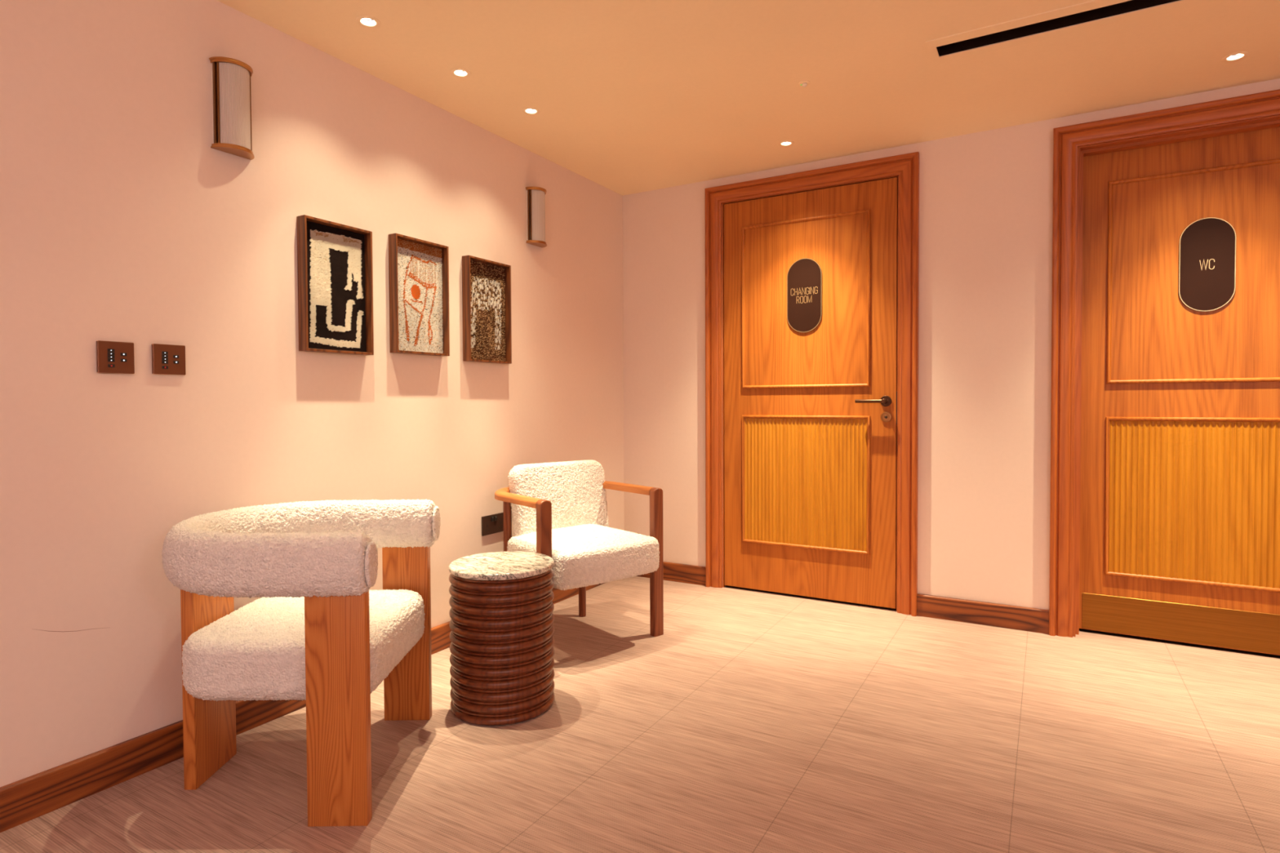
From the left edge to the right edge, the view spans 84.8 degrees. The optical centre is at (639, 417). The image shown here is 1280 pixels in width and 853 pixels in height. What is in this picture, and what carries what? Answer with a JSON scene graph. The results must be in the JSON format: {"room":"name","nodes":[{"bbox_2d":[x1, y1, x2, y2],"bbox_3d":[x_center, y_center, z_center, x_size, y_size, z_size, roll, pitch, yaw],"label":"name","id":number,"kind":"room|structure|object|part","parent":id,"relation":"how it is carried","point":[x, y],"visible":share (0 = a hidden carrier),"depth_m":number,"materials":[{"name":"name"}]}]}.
{"room":"waiting area","nodes":[
{"label":"waiting area","id":0,"kind":"room"},
{"bbox_2d":[0,0,624,787],"bbox_3d":[-1.755,-0.122,1.451,0.120,2.254,6.620,0,1,30],"label":"wall","id":1,"kind":"structure","parent":0,"point":[121,220],"depth_m":2.09,"materials":[{"name":"pink paint"}]},
{"bbox_2d":[96,340,134,373],"bbox_3d":[-1.419,-0.163,1.896,0.010,0.087,0.087,0,1,30],"label":"panel","id":2,"kind":"object","parent":1,"relation":"attached to","point":[112,357],"visible":1,"depth_m":1.89,"materials":[{"name":"brown metal"}]},
{"bbox_2d":[151,343,186,375],"bbox_3d":[-1.353,-0.166,2.011,0.010,0.087,0.087,0,1,30],"label":"panel","id":3,"kind":"object","parent":1,"relation":"attached to","point":[166,359],"visible":1,"depth_m":2.01,"materials":[{"name":"brown metal"}]},
{"bbox_2d":[208,56,254,159],"bbox_3d":[-1.237,-0.949,2.146,0.063,0.268,0.124,0,1,30],"label":"wall sconce","id":4,"kind":"object","parent":1,"relation":"attached to","point":[230,77],"visible":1,"depth_m":2.12,"materials":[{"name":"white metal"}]},
{"bbox_3d":[-1.281,-0.948,2.111,0.010,0.243,0.008,0,1,30],"label":"rail","id":5,"kind":"part","parent":4,"relation":"part of","materials":[{"name":"gold metal"}]},
{"bbox_3d":[-1.270,-0.948,2.109,0.007,0.243,0.007,0,1,30],"label":"rod","id":6,"kind":"part","parent":4,"relation":"part of","materials":[{"name":"gold metal"}]},
{"bbox_3d":[-1.230,-0.949,2.142,0.035,0.243,0.092,0,1,30],"label":"lamp shade","id":7,"kind":"part","parent":4,"relation":"part of","materials":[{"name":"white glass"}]},
{"bbox_3d":[-1.221,-0.950,2.193,0.007,0.243,0.007,0,1,30],"label":"rod","id":8,"kind":"part","parent":4,"relation":"part of","materials":[{"name":"gold metal"}]},
{"bbox_2d":[0,582,604,832],"bbox_3d":[-1.688,0.954,1.444,0.018,0.102,6.370,0,1,30],"label":"baseboard","id":9,"kind":"structure","parent":1,"relation":"attached to","point":[23,801],"depth_m":1.89,"materials":[{"name":"brown wood"}]},
{"bbox_2d":[296,214,373,355],"bbox_3d":[-1.067,-0.453,2.466,0.041,0.452,0.272,0,1,30],"label":"framed artwork","id":10,"kind":"object","parent":1,"relation":"attached to","point":[335,271],"visible":1,"depth_m":2.47,"materials":[{"name":"fabric"}]},
{"bbox_3d":[-1.066,-0.232,2.471,0.041,0.008,0.255,0,1,30],"label":"frame rail","id":11,"kind":"part","parent":10,"relation":"part of","materials":[{"name":"brown wood"}]},
{"bbox_3d":[-1.068,-0.675,2.461,0.041,0.008,0.255,0,1,30],"label":"frame rail","id":12,"kind":"part","parent":10,"relation":"part of","materials":[{"name":"brown wood"}]},
{"bbox_2d":[388,232,449,356],"bbox_3d":[-0.876,-0.478,2.793,0.041,0.452,0.272,0,1,30],"label":"framed artwork","id":13,"kind":"object","parent":1,"relation":"attached to","point":[419,268],"visible":1,"depth_m":2.79,"materials":[{"name":"fabric"}]},
{"bbox_3d":[-0.883,-0.478,2.796,0.010,0.434,0.255,0,1,30],"label":"tufted panel","id":14,"kind":"part","parent":13,"relation":"part of","materials":[{"name":"white fabric"}]},
{"bbox_3d":[-0.877,-0.700,2.788,0.041,0.008,0.255,0,1,30],"label":"frame rail","id":15,"kind":"part","parent":13,"relation":"part of","materials":[{"name":"brown wood"}]},
{"bbox_3d":[-0.875,-0.257,2.798,0.041,0.008,0.255,0,1,30],"label":"frame rail","id":16,"kind":"part","parent":13,"relation":"part of","materials":[{"name":"brown wood"}]},
{"bbox_2d":[462,254,511,364],"bbox_3d":[-0.681,-0.473,3.129,0.041,0.452,0.272,0,1,30],"label":"framed artwork","id":17,"kind":"object","parent":1,"relation":"attached to","point":[486,283],"visible":1,"depth_m":3.13,"materials":[{"name":"brown fabric"}]},
{"bbox_3d":[-0.680,-0.251,3.134,0.041,0.008,0.255,0,1,30],"label":"frame rail","id":18,"kind":"part","parent":17,"relation":"part of","materials":[{"name":"brown wood"}]},
{"bbox_3d":[-0.687,-0.473,3.133,0.010,0.434,0.255,0,1,30],"label":"tufted panel","id":19,"kind":"part","parent":17,"relation":"part of","materials":[{"name":"brown fabric"}]},
{"bbox_3d":[-0.682,-0.695,3.124,0.041,0.008,0.255,0,1,30],"label":"frame rail","id":20,"kind":"part","parent":17,"relation":"part of","materials":[{"name":"brown wood"}]},
{"bbox_2d":[481,512,503,536],"bbox_3d":[-0.668,0.486,3.195,0.012,0.087,0.147,0,1,30],"label":"double socket","id":21,"kind":"object","parent":1,"relation":"attached to","point":[494,523],"visible":0.93,"depth_m":3.18,"materials":[{"name":"brown metal"}]},
{"bbox_2d":[525,186,546,247],"bbox_3d":[-0.494,-0.980,3.422,0.063,0.268,0.124,0,1,30],"label":"wall sconce","id":22,"kind":"object","parent":1,"relation":"attached to","point":[535,196],"visible":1,"depth_m":3.39,"materials":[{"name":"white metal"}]},
{"bbox_3d":[-0.538,-0.979,3.387,0.010,0.243,0.008,0,1,30],"label":"rail","id":23,"kind":"part","parent":22,"relation":"part of","materials":[{"name":"gold metal"}]},
{"bbox_3d":[-0.527,-0.979,3.385,0.007,0.243,0.007,0,1,30],"label":"rod","id":24,"kind":"part","parent":22,"relation":"part of","materials":[{"name":"gold metal"}]},
{"bbox_3d":[-0.487,-0.980,3.418,0.035,0.243,0.092,0,1,30],"label":"lamp shade","id":25,"kind":"part","parent":22,"relation":"part of","materials":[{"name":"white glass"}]},
{"bbox_2d":[0,576,1279,852],"bbox_3d":[0.197,1.059,0.448,4.520,0.080,6.800,0,1,30],"label":"floor","id":26,"kind":"structure","parent":0,"point":[757,722],"depth_m":2.04,"materials":[{"name":"tile"}]},
{"bbox_2d":[161,498,440,826],"bbox_3d":[-0.967,0.631,1.992,0.638,0.719,0.671,0,1,-1],"label":"tub chair","id":27,"kind":"object","parent":26,"relation":"on","point":[316,633],"visible":1,"depth_m":1.74,"materials":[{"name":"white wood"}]},
{"bbox_3d":[-1.202,0.692,1.957,0.032,0.600,0.194,0,1,-1],"label":"leg","id":28,"kind":"part","parent":27,"relation":"part of","materials":[{"name":"brown wood"}]},
{"bbox_3d":[-0.973,0.352,1.986,0.626,0.161,0.670,0,1,-1],"label":"rolled backrest","id":29,"kind":"part","parent":27,"relation":"part of","materials":[{"name":"beige fabric"}]},
{"bbox_3d":[-0.929,0.618,1.992,0.522,0.191,0.530,0,1,-1],"label":"seat","id":30,"kind":"part","parent":27,"relation":"part of","materials":[{"name":"beige fabric"}]},
{"bbox_3d":[-0.738,0.695,1.713,0.145,0.600,0.033,0,1,-1],"label":"leg","id":31,"kind":"part","parent":27,"relation":"part of","materials":[{"name":"brown wood"}]},
{"bbox_3d":[-0.758,0.683,2.281,0.146,0.600,0.033,0,1,-1],"label":"leg","id":32,"kind":"part","parent":27,"relation":"part of","materials":[{"name":"brown wood"}]},
{"bbox_2d":[448,551,555,725],"bbox_3d":[-0.469,0.735,2.389,0.350,0.488,0.350,0,1,17],"label":"side table","id":33,"kind":"object","parent":26,"relation":"on","point":[502,651],"visible":1,"depth_m":2.25,"materials":[{"name":"brown wood"}]},
{"bbox_2d":[494,459,663,636],"bbox_3d":[-0.279,0.585,3.063,0.629,0.757,0.586,-1,2,-39],"label":"armchair","id":34,"kind":"object","parent":26,"relation":"on","point":[558,511],"visible":0.92,"depth_m":3.05,"materials":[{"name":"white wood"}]},
{"bbox_3d":[-0.587,0.652,3.114,0.037,0.622,0.037,-1,2,-39],"label":"leg","id":35,"kind":"part","parent":34,"relation":"part of","materials":[{"name":"brown wood"}]},
{"bbox_3d":[-0.371,0.645,2.724,0.053,0.652,0.035,-1,2,-39],"label":"leg","id":36,"kind":"part","parent":34,"relation":"part of","materials":[{"name":"brown wood"}]},
{"bbox_3d":[-0.366,0.382,3.222,0.493,0.358,0.143,-1,2,-39],"label":"backrest","id":37,"kind":"part","parent":34,"relation":"part of","materials":[{"name":"beige fabric"}]},
{"bbox_3d":[-0.314,0.327,3.098,0.629,0.033,0.480,-1,2,-39],"label":"arm rail","id":38,"kind":"part","parent":34,"relation":"part of","materials":[{"name":"brown wood"}]},
{"bbox_3d":[-0.279,0.645,3.368,0.037,0.622,0.037,-1,2,-39],"label":"leg","id":39,"kind":"part","parent":34,"relation":"part of","materials":[{"name":"brown wood"}]},
{"bbox_3d":[-0.246,0.570,3.022,0.525,0.196,0.480,-1,2,-39],"label":"seat","id":40,"kind":"part","parent":34,"relation":"part of","materials":[{"name":"beige fabric"}]},
{"bbox_3d":[0.073,0.635,3.090,0.053,0.652,0.035,-1,2,-39],"label":"leg","id":41,"kind":"part","parent":34,"relation":"part of","materials":[{"name":"brown wood"}]},
{"bbox_2d":[217,0,1279,195],"bbox_3d":[0.141,-1.292,0.318,4.520,0.120,6.620,0,1,30],"label":"ceiling","id":42,"kind":"structure","parent":0,"point":[631,96],"depth_m":2.57,"materials":[{"name":"paint"}]},
{"bbox_2d":[355,15,381,28],"bbox_3d":[-0.872,-1.284,2.247,0.077,0.032,0.077,0,1,30],"label":"recessed light","id":43,"kind":"object","parent":42,"relation":"in","point":[366,21],"visible":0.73,"depth_m":2.25,"materials":[{"name":"paint"}]},
{"bbox_2d":[449,67,471,78],"bbox_3d":[-0.665,-1.293,2.598,0.077,0.032,0.077,0,1,30],"label":"recessed light","id":44,"kind":"object","parent":42,"relation":"in","point":[456,72],"visible":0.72,"depth_m":2.61,"materials":[{"name":"paint"}]},
{"bbox_2d":[521,106,540,115],"bbox_3d":[-0.457,-1.302,2.939,0.077,0.032,0.077,0,1,30],"label":"recessed light","id":45,"kind":"object","parent":42,"relation":"in","point":[528,110],"visible":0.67,"depth_m":2.95,"materials":[{"name":"paint"}]},
{"bbox_2d":[777,140,794,146],"bbox_3d":[0.693,-1.315,3.321,0.077,0.032,0.077,0,1,30],"label":"recessed light","id":46,"kind":"object","parent":42,"relation":"in","point":[784,143],"visible":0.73,"depth_m":3.33,"materials":[{"name":"paint"}]},
{"bbox_2d":[799,80,810,87],"bbox_3d":[0.633,-1.280,2.691,0.042,0.014,0.042,0,1,30],"label":"ceiling sensor","id":47,"kind":"object","parent":42,"relation":"attached to","point":[804,83],"visible":1,"depth_m":2.68,"materials":[{"name":"paint"}]},
{"bbox_2d":[925,0,1215,65],"bbox_3d":[1.550,-1.333,2.156,1.228,0.113,0.187,0,1,30],"label":"ceiling vent","id":48,"kind":"object","parent":42,"relation":"in","point":[1063,18],"visible":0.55,"depth_m":2.30,"materials":[{"name":"metal"}]},
{"bbox_2d":[1221,51,1249,62],"bbox_3d":[2.126,-1.303,2.501,0.077,0.032,0.077,0,1,30],"label":"recessed light","id":49,"kind":"object","parent":42,"relation":"in","point":[1235,56],"visible":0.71,"depth_m":2.51,"materials":[{"name":"paint"}]},
{"bbox_2d":[622,78,1279,609],"bbox_3d":[1.792,-0.175,3.169,4.280,2.254,0.160,0,1,30],"label":"wall","id":50,"kind":"structure","parent":0,"point":[986,197],"depth_m":3.26,"materials":[{"name":"pink paint"}]},
{"bbox_2d":[636,561,706,586],"bbox_3d":[0.147,0.888,4.050,0.528,0.102,0.018,0,1,30],"label":"baseboard","id":51,"kind":"structure","parent":50,"relation":"attached to","point":[677,572],"depth_m":3.98,"materials":[{"name":"brown wood"}]},
{"bbox_2d":[724,585,896,610],"bbox_3d":[0.900,0.942,3.722,0.912,0.003,0.130,0,1,30],"label":"threshold","id":52,"kind":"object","parent":50,"relation":"attached to","point":[834,601],"depth_m":3.66,"materials":[{"name":"black"}]},
{"bbox_2d":[704,151,919,616],"bbox_3d":[0.878,-0.158,3.668,1.105,2.204,0.218,0,1,30],"label":"door","id":53,"kind":"structure","parent":50,"relation":"in","point":[811,437],"depth_m":3.59,"materials":[{"name":"brown wood"}]},
{"bbox_2d":[786,257,822,332],"bbox_3d":[0.847,-0.630,3.612,0.183,0.382,0.007,0,1,30],"label":"door sign","id":54,"kind":"object","parent":53,"relation":"attached to","point":[804,276],"visible":1,"depth_m":3.61,"materials":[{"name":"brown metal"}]},
{"bbox_3d":[0.847,0.334,3.638,0.642,0.658,0.005,0,1,30],"label":"fluted panel","id":55,"kind":"part","parent":53,"relation":"part of","materials":[{"name":"brown wood"}]},
{"bbox_3d":[1.131,-0.080,3.425,0.147,0.022,0.048,0,1,30],"label":"lever","id":56,"kind":"part","parent":53,"relation":"part of","materials":[{"name":"brown metal"}]},
{"bbox_3d":[1.251,-0.046,3.407,0.004,0.160,0.020,0,1,30],"label":"strike plate","id":57,"kind":"part","parent":53,"relation":"part of","materials":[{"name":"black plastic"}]},
{"bbox_2d":[916,593,1048,634],"bbox_3d":[1.566,0.900,3.224,0.547,0.102,0.018,0,1,30],"label":"baseboard","id":58,"kind":"structure","parent":50,"relation":"attached to","point":[995,615],"depth_m":3.21,"materials":[{"name":"brown wood"}]},
{"bbox_2d":[1048,88,1279,655],"bbox_3d":[2.312,-0.146,2.847,1.105,2.204,0.195,0,1,30],"label":"door","id":59,"kind":"structure","parent":50,"relation":"in","point":[1165,486],"depth_m":2.94,"materials":[{"name":"brown wood"}]},
{"bbox_3d":[2.329,0.859,2.892,0.853,0.158,0.002,0,1,30],"label":"kick plate","id":60,"kind":"part","parent":59,"relation":"part of","materials":[{"name":"brown wood"}]},
{"bbox_3d":[2.319,0.345,2.883,0.642,0.658,0.005,0,1,30],"label":"fluted panel","id":61,"kind":"part","parent":59,"relation":"part of","materials":[{"name":"brown wood"}]},
{"bbox_2d":[1178,217,1235,311],"bbox_3d":[2.316,-0.625,2.860,0.183,0.382,0.007,0,1,30],"label":"door sign","id":62,"kind":"object","parent":59,"relation":"attached to","point":[1206,246],"visible":1,"depth_m":2.86,"materials":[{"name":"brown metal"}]},
{"bbox_2d":[1079,628,1279,657],"bbox_3d":[2.349,0.953,2.928,0.904,0.003,0.055,0,1,30],"label":"threshold","id":63,"kind":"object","parent":50,"relation":"attached to","point":[1080,629],"depth_m":2.95,"materials":[{"name":"black"}]}
]}

